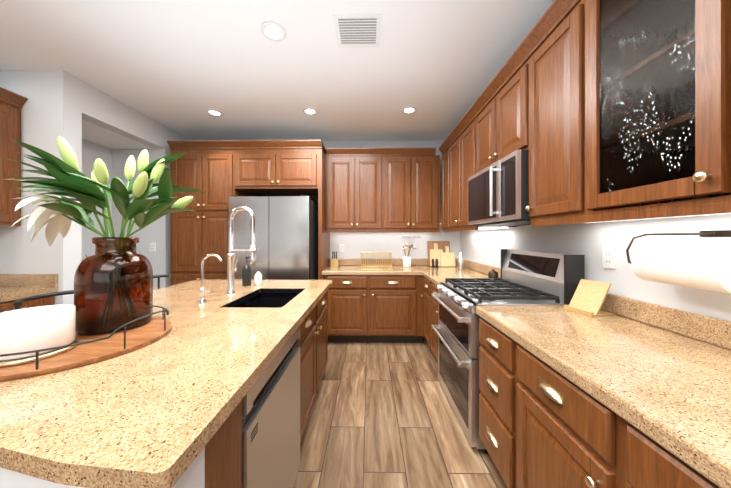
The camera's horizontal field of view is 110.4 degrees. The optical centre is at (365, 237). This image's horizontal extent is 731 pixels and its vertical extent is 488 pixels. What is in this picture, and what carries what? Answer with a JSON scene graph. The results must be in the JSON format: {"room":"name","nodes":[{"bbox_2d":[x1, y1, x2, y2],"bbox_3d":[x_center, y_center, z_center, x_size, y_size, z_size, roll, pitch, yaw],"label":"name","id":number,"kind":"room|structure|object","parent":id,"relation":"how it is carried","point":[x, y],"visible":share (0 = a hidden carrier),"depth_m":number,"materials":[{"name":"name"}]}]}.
{"room":"kitchen","nodes":[
{"label":"kitchen","id":0,"kind":"room"},
{"bbox_2d":[0,71,43,273],"bbox_3d":[-2.965,-0.044,2.224,0.510,2.738,0.140,0,0,1],"label":"wall","id":1,"kind":"structure","parent":0,"point":[17,255],"depth_m":2.15,"materials":[{"name":"white paint"}]},
{"bbox_2d":[0,87,26,225],"bbox_3d":[-3.073,-0.638,0.952,0.385,1.084,2.400,0,0,1],"label":"upper cabinet","id":2,"kind":"object","parent":1,"relation":"attached to","point":[12,103],"visible":0.98,"depth_m":2.07,"materials":[{"name":"brown wood"}]},
{"bbox_2d":[44,70,189,304],"bbox_3d":[-2.618,-0.043,3.034,0.140,2.738,1.770,0,0,1],"label":"wall","id":3,"kind":"structure","parent":0,"point":[60,103],"depth_m":2.56,"materials":[{"name":"white paint"}]},
{"bbox_2d":[150,243,155,251],"bbox_3d":[-2.705,0.126,3.224,0.072,0.116,0.008,0,0,1],"label":"light switch","id":4,"kind":"object","parent":3,"relation":"attached to","point":[152,247],"visible":1,"depth_m":3.22,"materials":[{"name":"white plastic"}]},
{"bbox_2d":[0,0,553,148],"bbox_3d":[-0.967,-1.321,0.346,4.920,0.390,7.100,0,0,1],"label":"ceiling","id":5,"kind":"structure","parent":0,"point":[181,67],"depth_m":2.03,"materials":[{"name":"white paint"}]},
{"bbox_2d":[206,109,222,116],"bbox_3d":[-1.711,-1.408,2.877,0.163,0.009,0.163,0,0,-5],"label":"recessed light","id":6,"kind":"object","parent":5,"relation":"in","point":[212,112],"depth_m":2.87,"materials":[{"name":"white glass"}]},
{"bbox_2d":[261,22,285,40],"bbox_3d":[-0.632,-1.409,1.742,0.163,0.009,0.163,0,0,-5],"label":"recessed light","id":7,"kind":"object","parent":5,"relation":"in","point":[273,31],"depth_m":1.74,"materials":[{"name":"white plastic"}]},
{"bbox_2d":[303,107,316,114],"bbox_3d":[-0.621,-1.408,2.842,0.163,0.009,0.163,0,0,-5],"label":"recessed light","id":8,"kind":"object","parent":5,"relation":"in","point":[309,111],"depth_m":2.84,"materials":[{"name":"white plastic"}]},
{"bbox_2d":[333,13,381,47],"bbox_3d":[-0.052,-1.410,1.743,0.310,0.010,0.280,0,0,1],"label":"ceiling vent","id":9,"kind":"object","parent":5,"relation":"in","point":[357,30],"visible":1,"depth_m":1.72,"materials":[{"name":"white plastic"}]},
{"bbox_2d":[402,106,416,113],"bbox_3d":[0.484,-1.409,2.816,0.163,0.009,0.163,0,0,-5],"label":"recessed light","id":10,"kind":"object","parent":5,"relation":"in","point":[410,109],"depth_m":2.81,"materials":[{"name":"white plastic"}]},
{"bbox_2d":[322,141,460,258],"bbox_3d":[-0.573,-0.044,3.815,3.928,2.740,0.150,0,0,1],"label":"wall","id":11,"kind":"structure","parent":0,"point":[356,244],"depth_m":3.73,"materials":[{"name":"white paint"}]},
{"bbox_2d":[339,244,343,251],"bbox_3d":[-0.348,0.156,3.731,0.072,0.116,0.008,0,0,1],"label":"electrical outlet","id":12,"kind":"object","parent":11,"relation":"attached to","point":[341,247],"visible":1,"depth_m":3.73,"materials":[{"name":"white plastic"}]},
{"bbox_2d":[325,148,388,230],"bbox_3d":[-0.111,-0.634,3.556,0.830,1.080,0.351,0,0,1],"label":"upper cabinet","id":13,"kind":"object","parent":11,"relation":"attached to","point":[382,189],"depth_m":3.38,"materials":[{"name":"brown wood"}]},
{"bbox_2d":[389,147,439,230],"bbox_3d":[0.576,-0.634,3.546,0.836,1.080,0.351,0,0,1],"label":"upper cabinet","id":14,"kind":"object","parent":11,"relation":"attached to","point":[414,173],"depth_m":3.37,"materials":[{"name":"brown wood"}]},
{"bbox_2d":[293,336,507,487],"bbox_3d":[-0.967,1.374,0.344,4.920,0.100,7.100,0,0,1],"label":"floor","id":15,"kind":"structure","parent":0,"point":[382,415],"depth_m":1.75,"materials":[{"name":"brown wood"}]},
{"bbox_2d":[0,274,57,312],"bbox_3d":[-2.930,0.816,0.949,0.671,1.013,2.400,0,0,1],"label":"base cabinet","id":16,"kind":"object","parent":15,"relation":"on","point":[14,287],"visible":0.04,"depth_m":2.09,"materials":[{"name":"beige stone"}]},
{"bbox_2d":[13,290,73,309],"bbox_3d":[-1.835,0.840,1.577,0.414,0.968,0.402,0,0,1],"label":"stool","id":17,"kind":"object","parent":15,"relation":"on","point":[17,304],"visible":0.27,"depth_m":1.57,"materials":[{"name":"black metal"}]},
{"bbox_2d":[153,274,169,288],"bbox_3d":[-1.825,0.841,2.257,0.414,0.968,0.402,0,0,1],"label":"stool","id":18,"kind":"object","parent":15,"relation":"on","point":[160,276],"visible":0.08,"depth_m":2.40,"materials":[{"name":"black"}]},
{"bbox_2d":[167,140,329,285],"bbox_3d":[-1.472,0.073,3.414,1.881,2.502,0.672,0,0,1],"label":"cabinet tower","id":19,"kind":"object","parent":15,"relation":"on","point":[218,172],"visible":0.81,"depth_m":3.12,"materials":[{"name":"brown wood"}]},
{"bbox_2d":[172,287,329,487],"bbox_3d":[-0.883,0.889,1.463,1.076,0.868,1.981,0,0,1],"label":"kitchen island","id":20,"kind":"object","parent":15,"relation":"on","point":[218,462],"depth_m":0.74,"materials":[{"name":"wood"}]},
{"bbox_2d":[0,279,331,487],"bbox_3d":[-1.003,0.435,1.470,1.336,0.040,2.032,0,0,1],"label":"island countertop","id":21,"kind":"structure","parent":20,"relation":"on","point":[134,419],"depth_m":0.67,"materials":[{"name":"beige stone"}]},
{"bbox_2d":[0,305,171,381],"bbox_3d":[-1.187,0.356,0.998,0.720,0.114,0.600,0,0,1],"label":"tray","id":22,"kind":"object","parent":21,"relation":"on","point":[89,349],"visible":0.56,"depth_m":0.89,"materials":[{"name":"brown wood"}]},
{"bbox_2d":[0,304,78,366],"bbox_3d":[-1.134,0.325,0.867,0.204,0.142,0.204,0,0,1],"label":"bowl","id":23,"kind":"object","parent":22,"relation":"on","point":[35,328],"visible":0.98,"depth_m":0.83,"materials":[{"name":"ceramic"}]},
{"bbox_2d":[74,237,152,334],"bbox_3d":[-1.115,0.198,1.137,0.252,0.396,0.252,0,0,1],"label":"vase","id":24,"kind":"object","parent":22,"relation":"on","point":[113,283],"visible":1,"depth_m":1.05,"materials":[{"name":"brown glass"}]},
{"bbox_2d":[5,136,204,245],"bbox_3d":[-1.096,-0.020,1.124,0.678,0.806,0.604,0,0,1],"label":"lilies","id":25,"kind":"object","parent":24,"relation":"in","point":[70,180],"visible":0.9,"depth_m":1.03,"materials":[{"name":"green plant"}]},
{"bbox_2d":[198,254,221,302],"bbox_3d":[-0.987,0.259,1.615,0.152,0.309,0.047,0,0,1],"label":"filter faucet","id":26,"kind":"object","parent":21,"relation":"on","point":[202,291],"visible":1,"depth_m":1.61,"materials":[{"name":"silver metal"}]},
{"bbox_2d":[226,206,256,293],"bbox_3d":[-0.919,0.091,1.907,0.226,0.646,0.110,0,0,1],"label":"faucet","id":27,"kind":"object","parent":21,"relation":"on","point":[232,266],"visible":1,"depth_m":1.87,"materials":[{"name":"silver metal"}]},
{"bbox_2d":[242,257,250,285],"bbox_3d":[-1.014,0.291,2.181,0.084,0.245,0.072,0,0,1],"label":"soap dispenser","id":28,"kind":"object","parent":21,"relation":"on","point":[246,275],"visible":0.94,"depth_m":2.15,"materials":[{"name":"grey"}]},
{"bbox_2d":[254,272,261,284],"bbox_3d":[-0.935,0.358,2.210,0.060,0.112,0.058,0,0,1],"label":"soap bottle","id":29,"kind":"object","parent":21,"relation":"on","point":[257,278],"visible":1,"depth_m":2.19,"materials":[{"name":"white ceramic"}]},
{"bbox_2d":[242,326,299,487],"bbox_3d":[-0.662,0.890,1.070,0.618,0.863,0.596,0,0,1],"label":"dishwasher","id":30,"kind":"object","parent":20,"relation":"in","point":[271,428],"visible":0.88,"depth_m":1.00,"materials":[{"name":"grey metal"}]},
{"bbox_2d":[229,195,317,279],"bbox_3d":[-1.116,0.417,3.326,0.935,1.813,0.782,0,0,1],"label":"fridge","id":31,"kind":"object","parent":15,"relation":"on","point":[286,235],"visible":0.48,"depth_m":2.95,"materials":[{"name":"grey metal"}]},
{"bbox_2d":[322,275,423,342],"bbox_3d":[0.096,0.896,3.396,1.248,0.856,0.655,0,0,1],"label":"base cabinet","id":32,"kind":"object","parent":15,"relation":"on","point":[376,308],"visible":1,"depth_m":3.10,"materials":[{"name":"brown wood"}]},
{"bbox_2d":[322,258,472,274],"bbox_3d":[0.428,0.388,3.398,1.911,0.155,0.646,0,0,1],"label":"countertop","id":33,"kind":"structure","parent":32,"relation":"on","point":[347,266],"depth_m":3.37,"materials":[{"name":"stone"}]},
{"bbox_2d":[331,251,338,266],"bbox_3d":[-0.430,0.307,3.558,0.100,0.215,0.100,0,0,1],"label":"knife block","id":34,"kind":"object","parent":33,"relation":"on","point":[334,262],"visible":1,"depth_m":3.51,"materials":[{"name":"brown wood"}]},
{"bbox_2d":[361,252,391,266],"bbox_3d":[0.149,0.313,3.539,0.429,0.204,0.188,0,0,1],"label":"dish rack","id":35,"kind":"object","parent":33,"relation":"on","point":[388,258],"visible":1,"depth_m":3.62,"materials":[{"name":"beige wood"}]},
{"bbox_2d":[402,244,412,266],"bbox_3d":[0.582,0.257,3.541,0.150,0.317,0.114,0,0,1],"label":"utensil crock","id":36,"kind":"object","parent":33,"relation":"on","point":[406,261],"visible":1,"depth_m":3.50,"materials":[{"name":"white ceramic"}]},
{"bbox_2d":[431,259,438,267],"bbox_3d":[0.946,0.352,3.455,0.103,0.125,0.046,0,0,-14],"label":"pepper mills","id":37,"kind":"object","parent":33,"relation":"on","point":[433,265],"visible":1,"depth_m":3.44,"materials":[{"name":"black wood"}]},
{"bbox_2d":[427,241,455,266],"bbox_3d":[1.081,0.235,3.626,0.360,0.357,0.161,0,0,1],"label":"cutting boards","id":38,"kind":"object","parent":33,"relation":"on","point":[442,253],"visible":0.96,"depth_m":3.61,"materials":[{"name":"beige wood"}]},
{"bbox_2d":[458,252,463,269],"bbox_3d":[1.215,0.302,3.244,0.070,0.225,0.068,0,0,1],"label":"oil bottle","id":39,"kind":"object","parent":33,"relation":"on","point":[460,262],"visible":1,"depth_m":3.22,"materials":[{"name":"white glass"}]},
{"bbox_2d":[422,262,500,284],"bbox_3d":[1.024,0.388,2.686,0.700,0.155,0.761,0,0,1],"label":"countertop","id":40,"kind":"structure","parent":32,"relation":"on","point":[471,269],"depth_m":2.91,"materials":[{"name":"stone"}]},
{"bbox_2d":[488,269,497,277],"bbox_3d":[1.193,0.355,2.369,0.086,0.118,0.086,0,0,1],"label":"canister","id":41,"kind":"object","parent":40,"relation":"on","point":[493,273],"visible":0.65,"depth_m":2.34,"materials":[{"name":"brown ceramic"}]},
{"bbox_2d":[421,277,437,360],"bbox_3d":[1.018,0.895,2.696,0.713,0.856,0.780,0,0,1],"label":"base cabinet","id":42,"kind":"object","parent":15,"relation":"on","point":[430,312],"visible":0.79,"depth_m":2.72,"materials":[{"name":"brown wood"}]},
{"bbox_2d":[479,317,507,485],"bbox_3d":[1.014,0.894,1.339,0.683,0.856,0.385,0,0,1],"label":"base cabinet","id":43,"kind":"object","parent":15,"relation":"on","point":[493,342],"depth_m":1.32,"materials":[{"name":"brown wood"}]},
{"bbox_2d":[431,249,584,452],"bbox_3d":[0.956,0.715,1.920,0.750,1.216,0.757,0,0,1],"label":"range","id":44,"kind":"object","parent":15,"relation":"on","point":[532,278],"visible":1,"depth_m":1.72,"materials":[{"name":"silver metal"}]},
{"bbox_2d":[507,337,606,487],"bbox_3d":[1.008,0.894,0.906,0.683,0.856,0.480,0,0,1],"label":"base cabinet","id":45,"kind":"object","parent":15,"relation":"on","point":[542,424],"depth_m":0.92,"materials":[{"name":"brown wood"}]},
{"bbox_2d":[603,405,719,487],"bbox_3d":[1.001,0.894,0.426,0.683,0.856,0.480,0,0,1],"label":"base cabinet","id":46,"kind":"object","parent":15,"relation":"on","point":[634,459],"depth_m":0.61,"materials":[{"name":"brown wood"}]},
{"bbox_2d":[476,293,730,487],"bbox_3d":[0.991,0.386,0.125,0.691,0.155,2.816,0,0,1],"label":"countertop","id":47,"kind":"structure","parent":46,"relation":"on","point":[660,374],"depth_m":0.84,"materials":[{"name":"stone"}]},
{"bbox_2d":[564,279,613,316],"bbox_3d":[1.226,0.328,1.401,0.145,0.171,0.150,0,0,-11],"label":"tablet stand","id":48,"kind":"object","parent":47,"relation":"on","point":[588,297],"visible":1,"depth_m":1.38,"materials":[{"name":"beige wood"}]},
{"bbox_2d":[461,213,730,320],"bbox_3d":[1.418,-0.046,0.311,0.150,2.740,7.100,0,0,1],"label":"wall","id":49,"kind":"structure","parent":0,"point":[589,241],"depth_m":1.33,"materials":[{"name":"white paint"}]},
{"bbox_2d":[439,140,446,231],"bbox_3d":[1.191,-0.634,3.165,0.382,1.080,0.386,0,0,1],"label":"upper cabinet","id":50,"kind":"object","parent":49,"relation":"attached to","point":[443,150],"depth_m":3.22,"materials":[{"name":"brown wood"}]},
{"bbox_2d":[447,104,516,231],"bbox_3d":[1.184,-0.635,2.709,0.382,1.080,0.819,0,0,1],"label":"upper cabinet","id":51,"kind":"object","parent":49,"relation":"attached to","point":[461,142],"depth_m":2.65,"materials":[{"name":"brown wood"}]},
{"bbox_2d":[472,227,507,230],"bbox_3d":[1.214,-0.088,2.827,0.210,0.011,0.975,0,0,1],"label":"under-cabinet light","id":52,"kind":"object","parent":51,"relation":"attached to","point":[483,228],"depth_m":2.42,"materials":[{"name":"white plastic"}]},
{"bbox_2d":[475,40,526,173],"bbox_3d":[1.173,-0.855,1.918,0.382,0.640,0.764,0,0,1],"label":"upper cabinet","id":53,"kind":"object","parent":49,"relation":"attached to","point":[501,112],"depth_m":1.80,"materials":[{"name":"brown wood"}]},
{"bbox_2d":[468,149,530,225],"bbox_3d":[1.117,-0.316,1.918,0.491,0.432,0.759,0,0,1],"label":"over-the-range microwave","id":54,"kind":"object","parent":53,"relation":"attached to","point":[498,192],"visible":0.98,"depth_m":1.73,"materials":[{"name":"grey metal"}]},
{"bbox_2d":[525,0,586,223],"bbox_3d":[1.164,-0.636,1.335,0.382,1.080,0.400,0,0,1],"label":"upper cabinet","id":55,"kind":"object","parent":49,"relation":"attached to","point":[531,97],"depth_m":1.29,"materials":[{"name":"brown wood"}]},
{"bbox_2d":[602,247,615,268],"bbox_3d":[1.353,0.114,1.412,0.008,0.116,0.072,0,0,1],"label":"electrical outlet","id":56,"kind":"object","parent":49,"relation":"attached to","point":[609,257],"visible":1,"depth_m":1.41,"materials":[{"name":"white plastic"}]},
{"bbox_2d":[585,0,730,219],"bbox_3d":[1.157,-0.636,0.868,0.382,1.080,0.532,0,0,1],"label":"upper cabinet","id":57,"kind":"object","parent":49,"relation":"attached to","point":[657,108],"depth_m":0.93,"materials":[{"name":"brown wood"}]},
{"bbox_2d":[591,213,729,222],"bbox_3d":[1.185,-0.090,0.804,0.210,0.011,1.380,0,0,1],"label":"under-cabinet light","id":58,"kind":"object","parent":57,"relation":"attached to","point":[725,213],"depth_m":1.05,"materials":[{"name":"white plastic"}]},
{"bbox_2d":[626,230,730,293],"bbox_3d":[1.263,0.083,1.019,0.176,0.218,0.398,0,0,1],"label":"paper towel holder","id":59,"kind":"object","parent":49,"relation":"attached to","point":[710,270],"visible":1,"depth_m":0.95,"materials":[{"name":"white paper"}]}
]}

